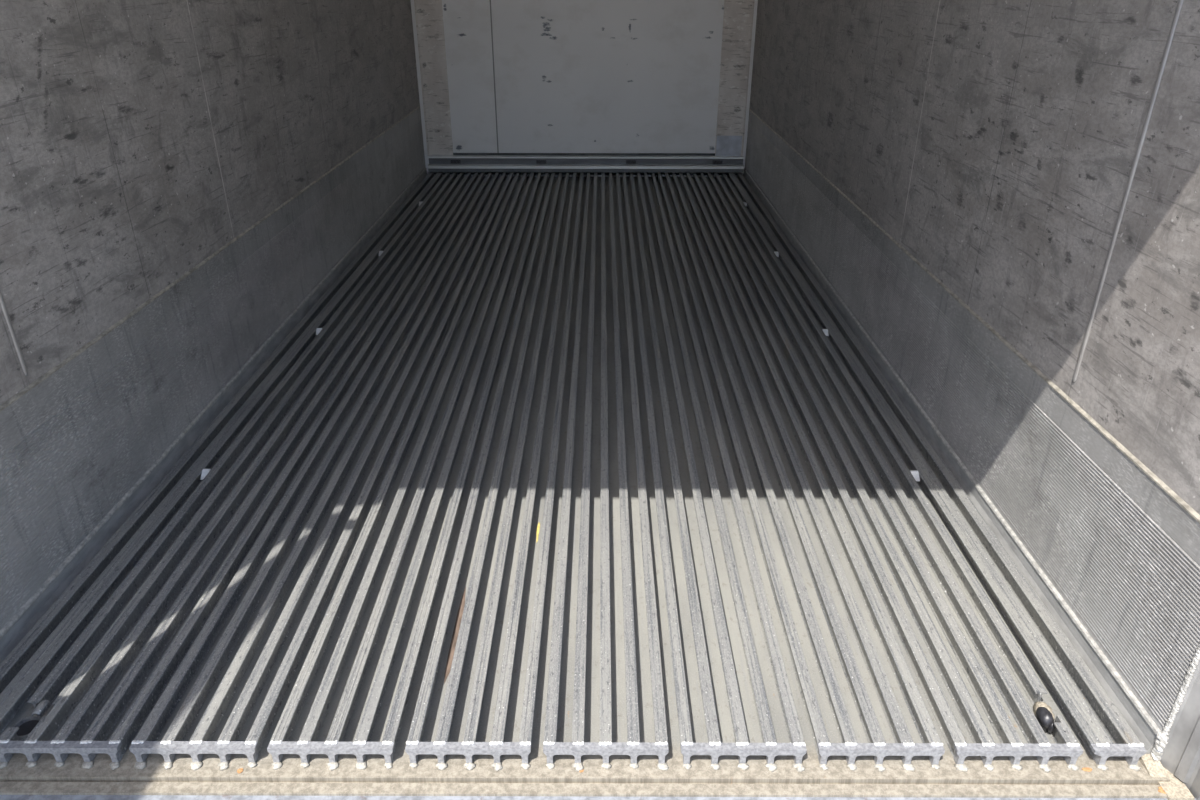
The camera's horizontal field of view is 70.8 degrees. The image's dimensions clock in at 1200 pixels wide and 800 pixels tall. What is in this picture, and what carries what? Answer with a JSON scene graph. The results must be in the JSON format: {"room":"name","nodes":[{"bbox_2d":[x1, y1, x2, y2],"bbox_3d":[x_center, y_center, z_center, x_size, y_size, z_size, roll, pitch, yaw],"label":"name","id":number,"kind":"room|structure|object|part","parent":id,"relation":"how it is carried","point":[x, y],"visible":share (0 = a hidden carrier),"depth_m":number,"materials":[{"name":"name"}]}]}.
{"room":"refrigerated shipping container","nodes":[
{"label":"refrigerated shipping container","id":0,"kind":"room"},
{"bbox_2d":[0,0,425,404],"bbox_3d":[-1.288,-1.485,3.339,0.084,2.460,5.115,0,27,0],"label":"wall","id":1,"kind":"structure","parent":0,"point":[139,139],"depth_m":2.35,"materials":[{"name":"metal"}]},
{"bbox_2d":[0,106,427,663],"bbox_3d":[-1.236,-0.685,3.685,0.030,0.482,4.997,0,27,0],"label":"kick plate","id":2,"kind":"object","parent":1,"relation":"attached to","point":[83,445],"depth_m":2.37,"materials":[{"name":"metal"}]},
{"bbox_2d":[411,0,757,176],"bbox_3d":[-0.104,-2.613,5.584,2.280,2.460,0.086,0,27,0],"label":"wall","id":3,"kind":"structure","parent":0,"point":[525,76],"depth_m":5.75,"materials":[{"name":"metal"}]},
{"bbox_2d":[414,0,452,155],"bbox_3d":[-1.129,-2.662,5.506,0.180,2.086,0.026,0,27,0],"label":"trim","id":4,"kind":"structure","parent":3,"relation":"attached to","point":[428,13],"depth_m":5.74,"materials":[{"name":"metal"}]},
{"bbox_2d":[428,153,743,174],"bbox_3d":[-0.099,-1.661,5.968,2.222,0.154,0.093,0,27,0],"label":"trim","id":5,"kind":"structure","parent":3,"relation":"attached to","point":[691,163],"depth_m":5.96,"materials":[{"name":"metal"}]},
{"bbox_2d":[715,0,753,155],"bbox_3d":[0.914,-2.657,5.503,0.195,2.086,0.026,0,27,0],"label":"trim","id":6,"kind":"structure","parent":3,"relation":"attached to","point":[738,14],"depth_m":5.73,"materials":[{"name":"metal"}]},
{"bbox_3d":[0.907,-1.788,5.938,0.178,0.139,0.002,0,27,0],"label":"patch plate","id":7,"kind":"part","parent":6,"relation":"part of","materials":[{"name":"grey metal"}]},
{"bbox_2d":[0,176,1194,799],"bbox_3d":[-0.100,-0.404,3.789,2.304,0.128,5.108,0,27,0],"label":"floor","id":8,"kind":"structure","parent":0,"point":[291,779],"depth_m":1.92,"materials":[{"name":"metal"}]},
{"bbox_2d":[12,700,49,740],"bbox_3d":[-1.088,0.608,1.605,0.059,0.043,0.064,0,27,0],"label":"drain hole","id":9,"kind":"object","parent":8,"relation":"on","point":[26,725],"visible":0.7,"depth_m":1.61,"materials":[{"name":"metal"}]},
{"bbox_2d":[200,469,210,479],"bbox_3d":[-1.109,0.210,2.372,0.021,0.020,0.030,0,27,0],"label":"clip","id":10,"kind":"object","parent":8,"relation":"on","point":[205,472],"visible":0.83,"depth_m":2.37,"materials":[{"name":"grey metal"}]},
{"bbox_2d":[0,172,442,733],"bbox_3d":[-1.164,-0.484,3.780,0.094,0.047,5.056,0,27,0],"label":"panel","id":11,"kind":"object","parent":8,"relation":"on","point":[28,664],"visible":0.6,"depth_m":2.23,"materials":[{"name":"metal"}]},
{"bbox_2d":[0,172,478,769],"bbox_3d":[-0.981,-0.483,3.779,0.228,0.047,5.056,0,27,0],"label":"panel","id":12,"kind":"object","parent":8,"relation":"on","point":[38,742],"visible":0.98,"depth_m":2.10,"materials":[{"name":"metal"}]},
{"bbox_3d":[-0.987,0.643,1.540,0.226,0.040,0.016,0,27,0],"label":"plate","id":13,"kind":"part","parent":12,"relation":"part of","materials":[{"name":"grey metal"}]},
{"bbox_2d":[129,172,513,770],"bbox_3d":[-0.733,-0.483,3.778,0.228,0.047,5.058,0,27,0],"label":"panel","id":14,"kind":"object","parent":8,"relation":"on","point":[145,743],"visible":0.99,"depth_m":2.07,"materials":[{"name":"metal"}]},
{"bbox_3d":[-0.738,0.643,1.540,0.226,0.040,0.016,0,27,0],"label":"plate","id":15,"kind":"part","parent":14,"relation":"part of","materials":[{"name":"grey metal"}]},
{"bbox_2d":[267,172,548,770],"bbox_3d":[-0.483,-0.482,3.778,0.226,0.047,5.057,0,27,0],"label":"panel","id":16,"kind":"object","parent":8,"relation":"on","point":[279,745],"visible":0.98,"depth_m":2.06,"materials":[{"name":"metal"}]},
{"bbox_3d":[-0.488,0.644,1.540,0.226,0.040,0.016,0,27,0],"label":"plate","id":17,"kind":"part","parent":16,"relation":"part of","materials":[{"name":"grey metal"}]},
{"bbox_2d":[444,587,465,683],"bbox_3d":[-0.314,0.508,1.854,0.018,0.001,0.311,0,27,0],"label":"rust streak","id":18,"kind":"object","parent":8,"relation":"on","point":[462,603],"visible":0.73,"depth_m":1.84},
{"bbox_2d":[405,172,583,770],"bbox_3d":[-0.234,-0.482,3.778,0.228,0.047,5.057,0,27,0],"label":"panel","id":19,"kind":"object","parent":8,"relation":"on","point":[441,746],"visible":0.97,"depth_m":2.03,"materials":[{"name":"metal"}]},
{"bbox_3d":[-0.239,0.645,1.539,0.226,0.040,0.016,0,27,0],"label":"plate","id":20,"kind":"part","parent":19,"relation":"part of","materials":[{"name":"grey metal"}]},
{"bbox_2d":[536,523,539,542],"bbox_3d":[-0.161,0.342,2.185,0.008,0.001,0.096,0,27,0],"label":"smear","id":21,"kind":"object","parent":8,"relation":"on","point":[538,526],"visible":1,"depth_m":2.18,"materials":[{"name":"yellow paint"}]},
{"bbox_2d":[0,795,1195,799],"bbox_3d":[-0.108,0.777,1.465,2.460,0.109,0.118,0,27,0],"label":"trim","id":22,"kind":"structure","parent":8,"relation":"attached to","point":[2,797],"depth_m":1.49,"materials":[{"name":"grey metal"}]},
{"bbox_2d":[543,172,668,771],"bbox_3d":[0.017,-0.481,3.777,0.229,0.047,5.058,0,27,0],"label":"panel","id":23,"kind":"object","parent":8,"relation":"on","point":[577,747],"visible":0.98,"depth_m":2.00,"materials":[{"name":"metal"}]},
{"bbox_3d":[0.011,0.645,1.539,0.226,0.040,0.016,0,27,0],"label":"plate","id":24,"kind":"part","parent":23,"relation":"part of","materials":[{"name":"grey metal"}]},
{"bbox_2d":[622,172,806,771],"bbox_3d":[0.266,-0.480,3.777,0.227,0.048,5.057,0,27,0],"label":"panel","id":25,"kind":"object","parent":8,"relation":"on","point":[770,748],"visible":0.98,"depth_m":2.03,"materials":[{"name":"metal"}]},
{"bbox_3d":[0.260,0.646,1.539,0.226,0.040,0.016,0,27,0],"label":"plate","id":26,"kind":"part","parent":25,"relation":"part of","materials":[{"name":"grey metal"}]},
{"bbox_2d":[657,172,944,771],"bbox_3d":[0.516,-0.480,3.777,0.228,0.047,5.056,0,27,0],"label":"panel","id":27,"kind":"object","parent":8,"relation":"on","point":[931,746],"visible":0.98,"depth_m":2.06,"materials":[{"name":"metal"}]},
{"bbox_3d":[0.509,0.646,1.538,0.226,0.040,0.016,0,27,0],"label":"plate","id":28,"kind":"part","parent":27,"relation":"part of","materials":[{"name":"grey metal"}]},
{"bbox_2d":[822,329,828,335],"bbox_3d":[0.887,-0.265,3.321,0.021,0.020,0.030,0,27,0],"label":"clip","id":29,"kind":"object","parent":8,"relation":"on","point":[825,331],"visible":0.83,"depth_m":3.32,"materials":[{"name":"grey metal"}]},
{"bbox_2d":[693,173,1082,772],"bbox_3d":[0.764,-0.479,3.777,0.227,0.047,5.057,0,27,0],"label":"panel","id":30,"kind":"object","parent":8,"relation":"on","point":[1066,745],"visible":0.98,"depth_m":2.08,"materials":[{"name":"metal"}]},
{"bbox_3d":[0.759,0.647,1.538,0.226,0.040,0.016,0,27,0],"label":"plate","id":31,"kind":"part","parent":30,"relation":"part of","materials":[{"name":"grey metal"}]},
{"bbox_2d":[910,470,919,480],"bbox_3d":[0.885,0.214,2.369,0.021,0.020,0.030,0,27,0],"label":"clip","id":32,"kind":"object","parent":8,"relation":"on","point":[915,473],"visible":0.87,"depth_m":2.37,"materials":[{"name":"silver metal"}]},
{"bbox_2d":[728,173,1146,770],"bbox_3d":[0.947,-0.480,3.778,0.095,0.047,5.053,0,27,0],"label":"panel","id":33,"kind":"object","parent":8,"relation":"on","point":[1086,724],"visible":0.98,"depth_m":2.07,"materials":[{"name":"metal"}]},
{"bbox_3d":[0.940,0.647,1.538,0.093,0.040,0.016,0,27,0],"label":"plate","id":34,"kind":"part","parent":33,"relation":"part of","materials":[{"name":"grey metal"}]},
{"bbox_2d":[1033,702,1054,719],"bbox_3d":[0.863,0.610,1.639,0.033,0.038,0.053,0,27,0],"label":"heap","id":35,"kind":"object","parent":8,"relation":"on","point":[1036,705],"visible":0.4,"depth_m":1.64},
{"bbox_2d":[1036,707,1065,732],"bbox_3d":[0.847,0.616,1.597,0.028,0.044,0.070,0,27,0],"label":"plug","id":36,"kind":"object","parent":8,"relation":"on","point":[1044,716],"visible":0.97,"depth_m":1.59,"materials":[{"name":"black rubber"}]},
{"bbox_3d":[0.847,0.617,1.613,0.026,0.026,0.026,0,27,0],"label":"stem","id":37,"kind":"part","parent":36,"relation":"part of","materials":[{"name":"rubber"}]},
{"bbox_3d":[1.024,0.731,1.541,0.044,0.106,0.076,0,27,0],"label":"sill corner","id":38,"kind":"part","parent":8,"relation":"part of","materials":[{"name":"beige concrete"}]},
{"bbox_2d":[745,0,1199,514],"bbox_3d":[1.068,-1.480,3.336,0.084,2.460,5.115,0,27,0],"label":"wall","id":39,"kind":"structure","parent":0,"point":[1040,159],"depth_m":1.97,"materials":[{"name":"metal"}]},
{"bbox_2d":[743,109,1199,753],"bbox_3d":[1.014,-0.673,3.685,0.030,0.467,4.997,0,27,0],"label":"kick plate","id":40,"kind":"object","parent":39,"relation":"attached to","point":[1111,551],"depth_m":2.01,"materials":[{"name":"metal"}]},
{"bbox_2d":[1149,640,1199,799],"bbox_3d":[1.081,-0.299,0.986,0.145,2.455,0.175,0,27,0],"label":"column","id":41,"kind":"structure","parent":0,"point":[1177,746],"depth_m":1.49,"materials":[{"name":"metal"}]}
]}

